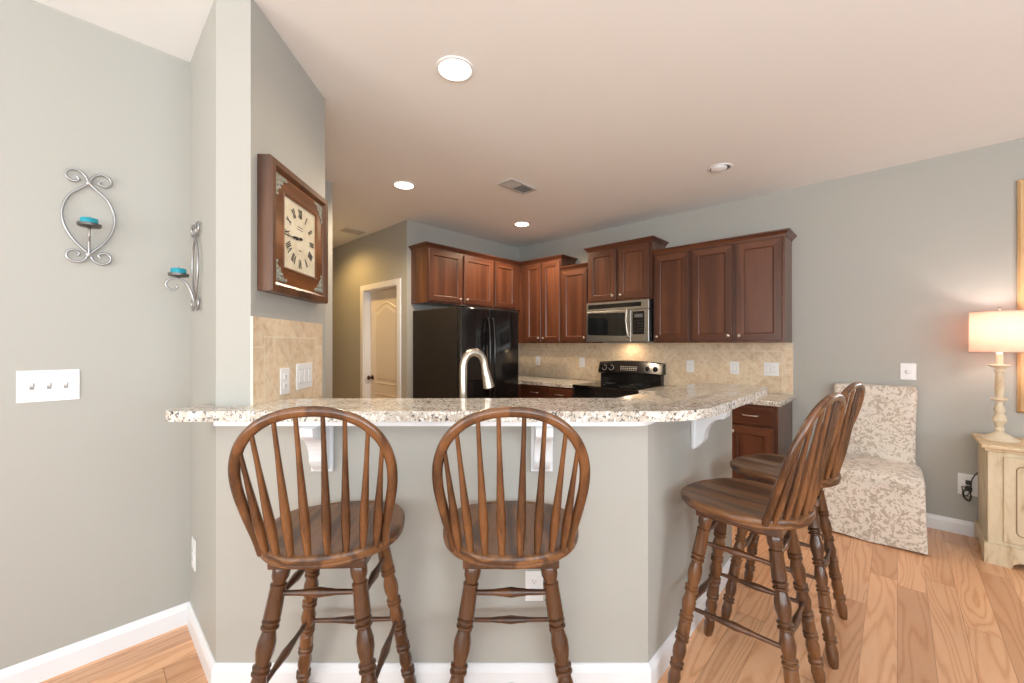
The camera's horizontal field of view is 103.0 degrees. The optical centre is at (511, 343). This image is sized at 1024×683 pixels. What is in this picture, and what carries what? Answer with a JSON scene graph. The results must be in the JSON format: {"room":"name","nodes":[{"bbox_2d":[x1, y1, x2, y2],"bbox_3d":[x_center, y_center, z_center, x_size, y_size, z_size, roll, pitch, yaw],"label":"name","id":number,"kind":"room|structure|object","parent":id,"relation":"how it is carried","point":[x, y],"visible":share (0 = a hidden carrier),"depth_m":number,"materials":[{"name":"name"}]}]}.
{"room":"kitchen","nodes":[
{"label":"kitchen","id":0,"kind":"room"},
{"bbox_2d":[0,0,189,669],"bbox_3d":[-3.049,-0.010,0.530,0.120,2.740,4.150,0,0,43],"label":"wall","id":1,"kind":"structure","parent":0,"point":[95,487],"depth_m":1.75,"materials":[{"name":"paint"}]},
{"bbox_2d":[16,369,79,402],"bbox_3d":[-1.885,0.170,1.658,0.020,0.128,0.172,0,0,44],"label":"switch plate","id":2,"kind":"object","parent":1,"relation":"attached to","point":[33,385],"visible":1,"depth_m":1.66,"materials":[{"name":"white plastic"}]},
{"bbox_2d":[60,168,115,265],"bbox_3d":[-1.771,-0.539,1.705,0.120,0.397,0.167,0,0,43],"label":"candle sconce","id":3,"kind":"object","parent":1,"relation":"attached to","point":[89,225],"visible":1,"depth_m":1.72,"materials":[{"name":"grey metal"}]},
{"bbox_2d":[80,217,98,223],"bbox_3d":[-1.762,-0.513,1.697,0.055,0.038,0.055,0,0,43],"label":"pillar candle","id":4,"kind":"object","parent":3,"relation":"in","point":[86,219],"visible":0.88,"depth_m":1.68,"materials":[{"name":"teal wax"}]},
{"bbox_2d":[0,557,731,682],"bbox_3d":[-1.723,1.310,1.168,6.596,0.100,1.336,0,0,-27],"label":"baseboard","id":5,"kind":"structure","parent":1,"relation":"attached to","point":[38,669],"depth_m":1.61,"materials":[{"name":"paint"}]},
{"bbox_2d":[190,0,324,662],"bbox_3d":[-1.498,-0.010,2.317,1.647,2.740,0.578,0,0,43],"label":"wall pillar","id":6,"kind":"structure","parent":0,"point":[250,96],"depth_m":1.64,"materials":[{"name":"paint"}]},
{"bbox_2d":[164,221,199,310],"bbox_3d":[-1.458,-0.347,1.799,0.167,0.397,0.120,0,0,43],"label":"candle sconce","id":7,"kind":"object","parent":6,"relation":"attached to","point":[195,229],"visible":1,"depth_m":1.80,"materials":[{"name":"grey metal"}]},
{"bbox_2d":[170,267,186,273],"bbox_3d":[-1.466,-0.321,1.790,0.055,0.038,0.055,0,0,43],"label":"pillar candle","id":8,"kind":"object","parent":7,"relation":"on","point":[178,270],"visible":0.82,"depth_m":1.77,"materials":[{"name":"teal wax"}]},
{"bbox_2d":[192,536,195,570],"bbox_3d":[-1.495,0.985,1.910,0.075,0.140,0.010,0,0,44],"label":"electrical outlet","id":9,"kind":"object","parent":6,"relation":"attached to","point":[193,539],"visible":1,"depth_m":1.90,"materials":[{"name":"white plastic"}]},
{"bbox_2d":[251,316,321,405],"bbox_3d":[-1.039,0.168,1.925,0.008,0.556,0.630,0,0,-2],"label":"backsplash","id":10,"kind":"structure","parent":6,"relation":"attached to","point":[276,344],"depth_m":1.81,"materials":[{"name":"tile"}]},
{"bbox_2d":[257,154,327,303],"bbox_3d":[-1.013,-0.495,1.925,0.059,0.555,0.545,0,0,-2],"label":"wall clock","id":11,"kind":"object","parent":6,"relation":"attached to","point":[292,217],"visible":1,"depth_m":1.82,"materials":[{"name":"brown wood"}]},
{"bbox_2d":[285,196,314,276],"bbox_3d":[-1.013,-0.495,1.925,0.020,0.319,0.309,0,0,-2],"label":"clock face","id":12,"kind":"object","parent":11,"relation":"on","point":[299,218],"depth_m":1.92,"materials":[{"name":"beige paper"}]},
{"bbox_2d":[325,181,331,397],"bbox_3d":[-2.927,-0.010,4.810,1.237,2.740,4.298,0,0,-32],"label":"wall","id":13,"kind":"structure","parent":0,"point":[328,185],"depth_m":3.46,"materials":[{"name":"paint"}]},
{"bbox_2d":[332,222,400,397],"bbox_3d":[-2.369,-0.010,5.744,3.180,2.740,0.120,0,0,43],"label":"wall","id":14,"kind":"structure","parent":0,"point":[375,257],"depth_m":5.44,"materials":[{"name":"paint"}]},
{"bbox_2d":[360,278,400,397],"bbox_3d":[-1.565,0.307,4.971,0.960,2.105,0.138,0,0,43],"label":"door","id":15,"kind":"structure","parent":14,"relation":"in","point":[380,302],"depth_m":5.06,"materials":[{"name":"paint"}]},
{"bbox_2d":[251,425,647,662],"bbox_3d":[-0.250,0.832,1.679,1.576,1.057,0.137,0,0,0],"label":"wall","id":16,"kind":"structure","parent":0,"point":[603,581],"depth_m":1.61,"materials":[{"name":"paint"}]},
{"bbox_2d":[280,368,289,394],"bbox_3d":[-1.028,0.168,1.845,0.009,0.118,0.075,0,0,-2],"label":"outlet","id":17,"kind":"object","parent":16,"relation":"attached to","point":[284,372],"visible":1,"depth_m":1.84,"materials":[{"name":"white plastic"}]},
{"bbox_2d":[296,362,311,389],"bbox_3d":[-1.034,0.158,2.030,0.010,0.125,0.160,0,0,-1],"label":"switch plate","id":18,"kind":"object","parent":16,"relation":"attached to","point":[303,370],"visible":1,"depth_m":2.01,"materials":[{"name":"white plastic"}]},
{"bbox_2d":[299,426,333,470],"bbox_3d":[-0.745,0.402,1.532,0.085,0.196,0.155,0,0,0],"label":"corbel","id":19,"kind":"object","parent":16,"relation":"attached to","point":[311,435],"visible":0.57,"depth_m":1.55,"materials":[{"name":"paint"}]},
{"bbox_2d":[214,422,654,425],"bbox_3d":[0.172,0.293,1.790,2.595,0.020,0.736,0,0,-19],"label":"trim","id":20,"kind":"structure","parent":16,"relation":"attached to","point":[215,423],"depth_m":1.50,"materials":[{"name":"paint"}]},
{"bbox_2d":[166,383,767,421],"bbox_3d":[0.128,0.264,1.777,2.843,0.038,0.853,0,0,-18],"label":"countertop","id":21,"kind":"structure","parent":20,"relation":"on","point":[696,401],"depth_m":1.57,"materials":[{"name":"stone"}]},
{"bbox_2d":[525,571,542,600],"bbox_3d":[0.088,0.955,1.605,0.072,0.118,0.009,0,0,0],"label":"electrical outlet","id":22,"kind":"object","parent":16,"relation":"attached to","point":[533,579],"visible":0.76,"depth_m":1.60,"materials":[{"name":"white plastic"}]},
{"bbox_2d":[530,577,537,584],"bbox_3d":[0.088,0.934,1.603,0.032,0.029,0.004,0,0,0],"label":"socket","id":23,"kind":"object","parent":22,"relation":"attached to","point":[533,580],"depth_m":1.60,"materials":[{"name":"white plastic"}]},
{"bbox_2d":[531,426,552,470],"bbox_3d":[0.117,0.402,1.532,0.085,0.196,0.155,0,0,0],"label":"corbel","id":24,"kind":"object","parent":16,"relation":"attached to","point":[536,431],"visible":0.56,"depth_m":1.55,"materials":[{"name":"paint"}]},
{"bbox_2d":[401,220,518,397],"bbox_3d":[-0.576,-0.010,5.238,0.120,2.740,1.850,0,0,43],"label":"wall","id":25,"kind":"structure","parent":0,"point":[412,233],"depth_m":4.60,"materials":[{"name":"paint"}]},
{"bbox_2d":[408,241,494,308],"bbox_3d":[-0.677,-0.768,4.786,0.348,0.640,1.024,0,0,43],"label":"upper cabinet","id":26,"kind":"object","parent":25,"relation":"attached to","point":[441,275],"visible":1,"depth_m":4.58,"materials":[{"name":"brown wood"}]},
{"bbox_2d":[488,256,519,310],"bbox_3d":[-0.170,-0.768,5.333,0.334,0.640,0.462,0,0,43],"label":"upper cabinet","id":27,"kind":"object","parent":25,"relation":"attached to","point":[505,271],"visible":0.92,"depth_m":5.22,"materials":[{"name":"brown wood"}]},
{"bbox_2d":[34,0,1023,247],"bbox_3d":[-1.211,-1.420,1.606,10.750,0.080,8.300,0,0,43],"label":"ceiling","id":28,"kind":"structure","parent":0,"point":[617,113],"depth_m":2.22,"materials":[{"name":"paint"}]},
{"bbox_2d":[340,228,364,234],"bbox_3d":[-1.943,-1.375,4.969,0.180,0.010,0.240,0,0,43],"label":"ceiling vent","id":29,"kind":"object","parent":28,"relation":"in","point":[347,230],"visible":1,"depth_m":4.96,"materials":[{"name":"white metal"}]},
{"bbox_2d":[393,181,414,189],"bbox_3d":[-0.937,-1.376,3.532,0.192,0.008,0.192,0,0,0],"label":"recessed light","id":30,"kind":"object","parent":28,"relation":"in","point":[405,185],"visible":1,"depth_m":3.53,"materials":[{"name":"paint"}]},
{"bbox_2d":[436,55,473,81],"bbox_3d":[-0.286,-1.376,2.042,0.192,0.008,0.192,0,0,0],"label":"recessed light","id":31,"kind":"object","parent":28,"relation":"in","point":[452,68],"visible":1,"depth_m":2.03,"materials":[{"name":"paint"}]},
{"bbox_2d":[497,178,536,194],"bbox_3d":[0.050,-1.375,3.560,0.170,0.010,0.330,0,0,43],"label":"ceiling vent","id":32,"kind":"object","parent":28,"relation":"in","point":[512,184],"visible":1,"depth_m":3.54,"materials":[{"name":"white metal"}]},
{"bbox_2d":[514,222,529,226],"bbox_3d":[0.115,-1.376,4.680,0.192,0.008,0.192,0,0,0],"label":"recessed light","id":33,"kind":"object","parent":28,"relation":"in","point":[519,224],"visible":1,"depth_m":4.69,"materials":[{"name":"paint"}]},
{"bbox_2d":[707,163,732,172],"bbox_3d":[1.630,-1.366,3.191,0.180,0.026,0.180,0,0,0],"label":"recessed light","id":34,"kind":"object","parent":28,"relation":"in","point":[722,167],"visible":1,"depth_m":3.16,"materials":[{"name":"paint"}]},
{"bbox_2d":[40,526,1023,682],"bbox_3d":[-1.211,1.390,1.606,10.750,0.060,8.300,0,0,43],"label":"floor","id":35,"kind":"structure","parent":0,"point":[946,614],"depth_m":1.91,"materials":[{"name":"brown wood"}]},
{"bbox_2d":[228,406,415,682],"bbox_3d":[-0.582,0.762,1.329,0.492,1.195,0.541,0,0,-2],"label":"bar stool","id":36,"kind":"object","parent":35,"relation":"on","point":[346,533],"visible":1,"depth_m":1.19,"materials":[{"name":"brown wood"}]},
{"bbox_2d":[413,305,517,397],"bbox_3d":[-0.489,0.488,4.540,0.905,1.744,0.845,0,0,43],"label":"refrigerator","id":37,"kind":"object","parent":35,"relation":"on","point":[441,336],"visible":0.62,"depth_m":4.23,"materials":[{"name":"black metal"}]},
{"bbox_2d":[432,406,589,682],"bbox_3d":[-0.004,0.762,1.330,0.456,1.195,0.524,0,0,0],"label":"bar stool","id":38,"kind":"object","parent":35,"relation":"on","point":[500,533],"visible":1,"depth_m":1.16,"materials":[{"name":"brown wood"}]},
{"bbox_2d":[518,384,523,397],"bbox_3d":[0.009,0.923,5.317,0.615,0.874,0.927,0,0,43],"label":"base cabinet","id":39,"kind":"object","parent":35,"relation":"on","point":[520,386],"visible":0.02,"depth_m":5.02,"materials":[{"name":"brown wood"}]},
{"bbox_2d":[518,375,596,387],"bbox_3d":[0.282,0.466,5.054,1.372,0.038,0.921,0,0,43],"label":"countertop","id":40,"kind":"structure","parent":39,"relation":"on","point":[522,379],"depth_m":4.90,"materials":[{"name":"stone"}]},
{"bbox_2d":[524,384,573,397],"bbox_3d":[0.602,0.923,4.944,0.752,0.874,0.652,0,0,43],"label":"base cabinet","id":41,"kind":"object","parent":35,"relation":"on","point":[530,391],"visible":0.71,"depth_m":4.74,"materials":[{"name":"brown wood"}]},
{"bbox_2d":[571,360,665,397],"bbox_3d":[1.129,0.759,4.391,0.774,1.142,0.714,0,0,43],"label":"range","id":42,"kind":"object","parent":35,"relation":"on","point":[620,378],"visible":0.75,"depth_m":4.44,"materials":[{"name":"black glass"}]},
{"bbox_2d":[572,381,663,391],"bbox_3d":[1.151,0.453,4.413,0.758,0.022,0.635,0,0,43],"label":"cooktop","id":43,"kind":"object","parent":42,"relation":"in","point":[605,386],"depth_m":4.34,"materials":[{"name":"black metal"}]},
{"bbox_2d":[667,392,845,682],"bbox_3d":[0.942,0.762,1.577,0.543,1.195,0.496,0,0,43],"label":"bar stool","id":44,"kind":"object","parent":35,"relation":"on","point":[776,512],"visible":1,"depth_m":1.49,"materials":[{"name":"brown wood"}]},
{"bbox_2d":[732,401,791,478],"bbox_3d":[2.131,0.923,3.498,0.362,0.874,0.652,0,0,43],"label":"base cabinet","id":45,"kind":"object","parent":35,"relation":"on","point":[756,429],"visible":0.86,"depth_m":3.29,"materials":[{"name":"brown wood"}]},
{"bbox_2d":[721,382,864,669],"bbox_3d":[1.361,0.762,1.981,0.545,1.195,0.500,0,0,43],"label":"bar stool","id":46,"kind":"object","parent":35,"relation":"on","point":[763,468],"visible":0.66,"depth_m":1.91,"materials":[{"name":"brown wood"}]},
{"bbox_2d":[823,383,927,553],"bbox_3d":[2.658,0.840,3.003,0.563,1.041,0.612,0,0,43],"label":"chair","id":47,"kind":"object","parent":35,"relation":"on","point":[879,497],"visible":0.7,"depth_m":2.88,"materials":[{"name":"fabric"}]},
{"bbox_2d":[840,454,924,488],"bbox_3d":[2.620,0.911,2.963,0.530,0.097,0.462,0,0,43],"label":"seat cushion","id":48,"kind":"object","parent":47,"relation":"on","point":[879,471],"depth_m":2.84,"materials":[{"name":"fabric"}]},
{"bbox_2d":[971,433,1023,568],"bbox_3d":[3.510,0.993,2.293,1.186,0.735,0.471,0,0,43],"label":"cabinet","id":49,"kind":"object","parent":35,"relation":"on","point":[999,526],"visible":1,"depth_m":2.50,"materials":[{"name":"beige paint"}]},
{"bbox_2d":[968,307,1023,442],"bbox_3d":[3.184,0.191,2.658,0.272,0.867,0.272,0,0,43],"label":"table lamp","id":50,"kind":"object","parent":49,"relation":"on","point":[1000,331],"visible":1,"depth_m":2.62,"materials":[{"name":"linen fabric shade"},{"name":"cream painted turned wood base"}]},
{"bbox_3d":[1.717,0.923,3.889,0.771,0.874,0.652,0,0,43],"label":"base cabinet","id":51,"kind":"object","parent":35,"relation":"on","visible":0},
{"bbox_2d":[639,386,795,406],"bbox_3d":[1.863,0.466,3.758,1.163,0.038,0.631,0,0,43],"label":"countertop","id":52,"kind":"structure","parent":51,"relation":"on","point":[773,399],"depth_m":3.34,"materials":[{"name":"stone"}]},
{"bbox_3d":[0.086,0.873,2.327,2.212,0.774,1.154,0,0,0],"label":"cabinet","id":53,"kind":"object","parent":35,"relation":"on","visible":0},
{"bbox_3d":[0.069,0.466,2.344,2.277,0.038,1.190,0,0,0],"label":"countertop","id":54,"kind":"structure","parent":53,"relation":"on","visible":0},
{"bbox_2d":[459,349,493,397],"bbox_3d":[-0.179,0.235,2.025,0.198,0.423,0.060,0,0,-30],"label":"kitchen faucet","id":55,"kind":"object","parent":54,"relation":"on","point":[488,383],"visible":0.77,"depth_m":2.00,"materials":[{"name":"silver metal"}]},
{"bbox_2d":[648,410,731,661],"bbox_3d":[0.877,0.832,2.067,0.137,1.057,1.130,0,0,43],"label":"wall","id":56,"kind":"structure","parent":0,"point":[673,465],"depth_m":1.79,"materials":[{"name":"paint"}]},
{"bbox_2d":[691,410,730,448],"bbox_3d":[0.939,0.402,1.919,0.155,0.196,0.085,0,0,43],"label":"corbel","id":57,"kind":"object","parent":56,"relation":"attached to","point":[700,428],"visible":0.75,"depth_m":1.93,"materials":[{"name":"paint"}]},
{"bbox_2d":[519,138,1023,521],"bbox_3d":[2.760,-0.010,3.438,7.440,2.740,0.120,0,0,43],"label":"wall","id":58,"kind":"structure","parent":0,"point":[890,265],"depth_m":3.10,"materials":[{"name":"paint"}]},
{"bbox_2d":[516,262,522,342],"bbox_3d":[0.110,-0.550,5.624,0.340,1.076,0.340,0,0,43],"label":"cabinet filler","id":59,"kind":"object","parent":58,"relation":"attached to","point":[520,267],"visible":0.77,"depth_m":5.43,"materials":[{"name":"brown wood"}]},
{"bbox_2d":[536,356,539,364],"bbox_3d":[0.357,0.230,5.612,0.078,0.122,0.009,0,0,44],"label":"electrical outlet","id":60,"kind":"object","parent":58,"relation":"attached to","point":[537,357],"visible":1,"depth_m":5.61,"materials":[{"name":"white plastic"}]},
{"bbox_2d":[521,254,577,342],"bbox_3d":[0.473,-0.550,5.272,0.664,1.076,0.353,0,0,43],"label":"upper cabinet","id":61,"kind":"object","parent":58,"relation":"attached to","point":[541,276],"visible":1,"depth_m":5.15,"materials":[{"name":"brown wood"}]},
{"bbox_2d":[560,262,602,342],"bbox_3d":[0.836,-0.475,4.929,0.402,0.926,0.353,0,0,43],"label":"upper cabinet","id":62,"kind":"object","parent":58,"relation":"attached to","point":[574,278],"visible":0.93,"depth_m":4.83,"materials":[{"name":"brown wood"}]},
{"bbox_2d":[579,357,584,366],"bbox_3d":[0.880,0.230,5.118,0.078,0.122,0.009,0,0,43],"label":"electrical outlet","id":63,"kind":"object","parent":58,"relation":"attached to","point":[581,359],"visible":1,"depth_m":5.12,"materials":[{"name":"white plastic"}]},
{"bbox_2d":[586,299,653,341],"bbox_3d":[1.228,-0.241,4.493,0.742,0.433,0.445,0,0,43],"label":"microwave","id":64,"kind":"object","parent":58,"relation":"attached to","point":[629,320],"visible":0.98,"depth_m":4.32,"materials":[{"name":"silver metal"}]},
{"bbox_2d":[584,235,668,303],"bbox_3d":[1.246,-0.777,4.513,0.834,0.631,0.393,0,0,43],"label":"upper cabinet","id":65,"kind":"object","parent":58,"relation":"attached to","point":[623,270],"visible":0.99,"depth_m":4.35,"materials":[{"name":"brown wood"}]},
{"bbox_2d":[519,343,792,393],"bbox_3d":[1.296,0.217,4.735,3.288,0.458,0.010,0,0,43],"label":"backsplash","id":66,"kind":"structure","parent":58,"relation":"attached to","point":[557,360],"depth_m":4.29,"materials":[{"name":"tile"}]},
{"bbox_2d":[652,244,690,342],"bbox_3d":[1.672,-0.483,4.138,0.369,0.943,0.353,0,0,43],"label":"upper cabinet","id":67,"kind":"object","parent":58,"relation":"attached to","point":[672,265],"visible":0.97,"depth_m":4.03,"materials":[{"name":"brown wood"}]},
{"bbox_2d":[686,360,693,371],"bbox_3d":[1.842,0.230,4.207,0.078,0.122,0.009,0,0,43],"label":"electrical outlet","id":68,"kind":"object","parent":58,"relation":"attached to","point":[689,363],"visible":1,"depth_m":4.21,"materials":[{"name":"white plastic"}]},
{"bbox_2d":[730,361,738,373],"bbox_3d":[2.143,0.230,3.921,0.078,0.122,0.010,0,0,44],"label":"electrical outlet","id":69,"kind":"object","parent":58,"relation":"attached to","point":[734,366],"visible":1,"depth_m":3.92,"materials":[{"name":"white plastic"}]},
{"bbox_2d":[689,228,796,342],"bbox_3d":[2.099,-0.483,3.734,0.801,0.943,0.353,0,0,43],"label":"upper cabinet","id":70,"kind":"object","parent":58,"relation":"attached to","point":[741,286],"visible":1,"depth_m":3.60,"materials":[{"name":"brown wood"}]},
{"bbox_2d":[764,362,778,375],"bbox_3d":[2.365,0.230,3.712,0.118,0.122,0.010,0,0,43],"label":"electrical outlet","id":71,"kind":"object","parent":58,"relation":"attached to","point":[770,369],"visible":1,"depth_m":3.71,"materials":[{"name":"white plastic"}]},
{"bbox_2d":[900,363,915,379],"bbox_3d":[3.015,0.210,3.097,0.088,0.125,0.025,0,0,43],"label":"dimmer switch","id":72,"kind":"object","parent":58,"relation":"attached to","point":[907,370],"visible":1,"depth_m":3.10,"materials":[{"name":"white plastic"}]},
{"bbox_2d":[926,513,973,536],"bbox_3d":[3.912,1.310,2.255,3.900,0.100,0.016,0,0,43],"label":"baseboard","id":73,"kind":"structure","parent":58,"relation":"attached to","point":[958,526],"depth_m":2.94,"materials":[{"name":"paint"}]},
{"bbox_2d":[958,473,977,496],"bbox_3d":[3.242,1.000,2.893,0.100,0.150,0.009,0,0,43],"label":"electrical outlet","id":74,"kind":"object","parent":58,"relation":"attached to","point":[962,477],"visible":0.7,"depth_m":2.89,"materials":[{"name":"white plastic"}]},
{"bbox_2d":[961,472,977,501],"bbox_3d":[3.215,1.001,2.867,0.106,0.206,0.055,0,0,-15],"label":"plug","id":75,"kind":"object","parent":74,"relation":"attached to","point":[968,482],"visible":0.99,"depth_m":2.86,"materials":[{"name":"black plastic"}]},
{"bbox_2d":[1017,179,1023,412],"bbox_3d":[3.701,-0.320,2.439,0.850,1.560,0.034,0,0,43],"label":"wall mirror","id":76,"kind":"object","parent":58,"relation":"attached to","point":[1020,183],"visible":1,"depth_m":2.71,"materials":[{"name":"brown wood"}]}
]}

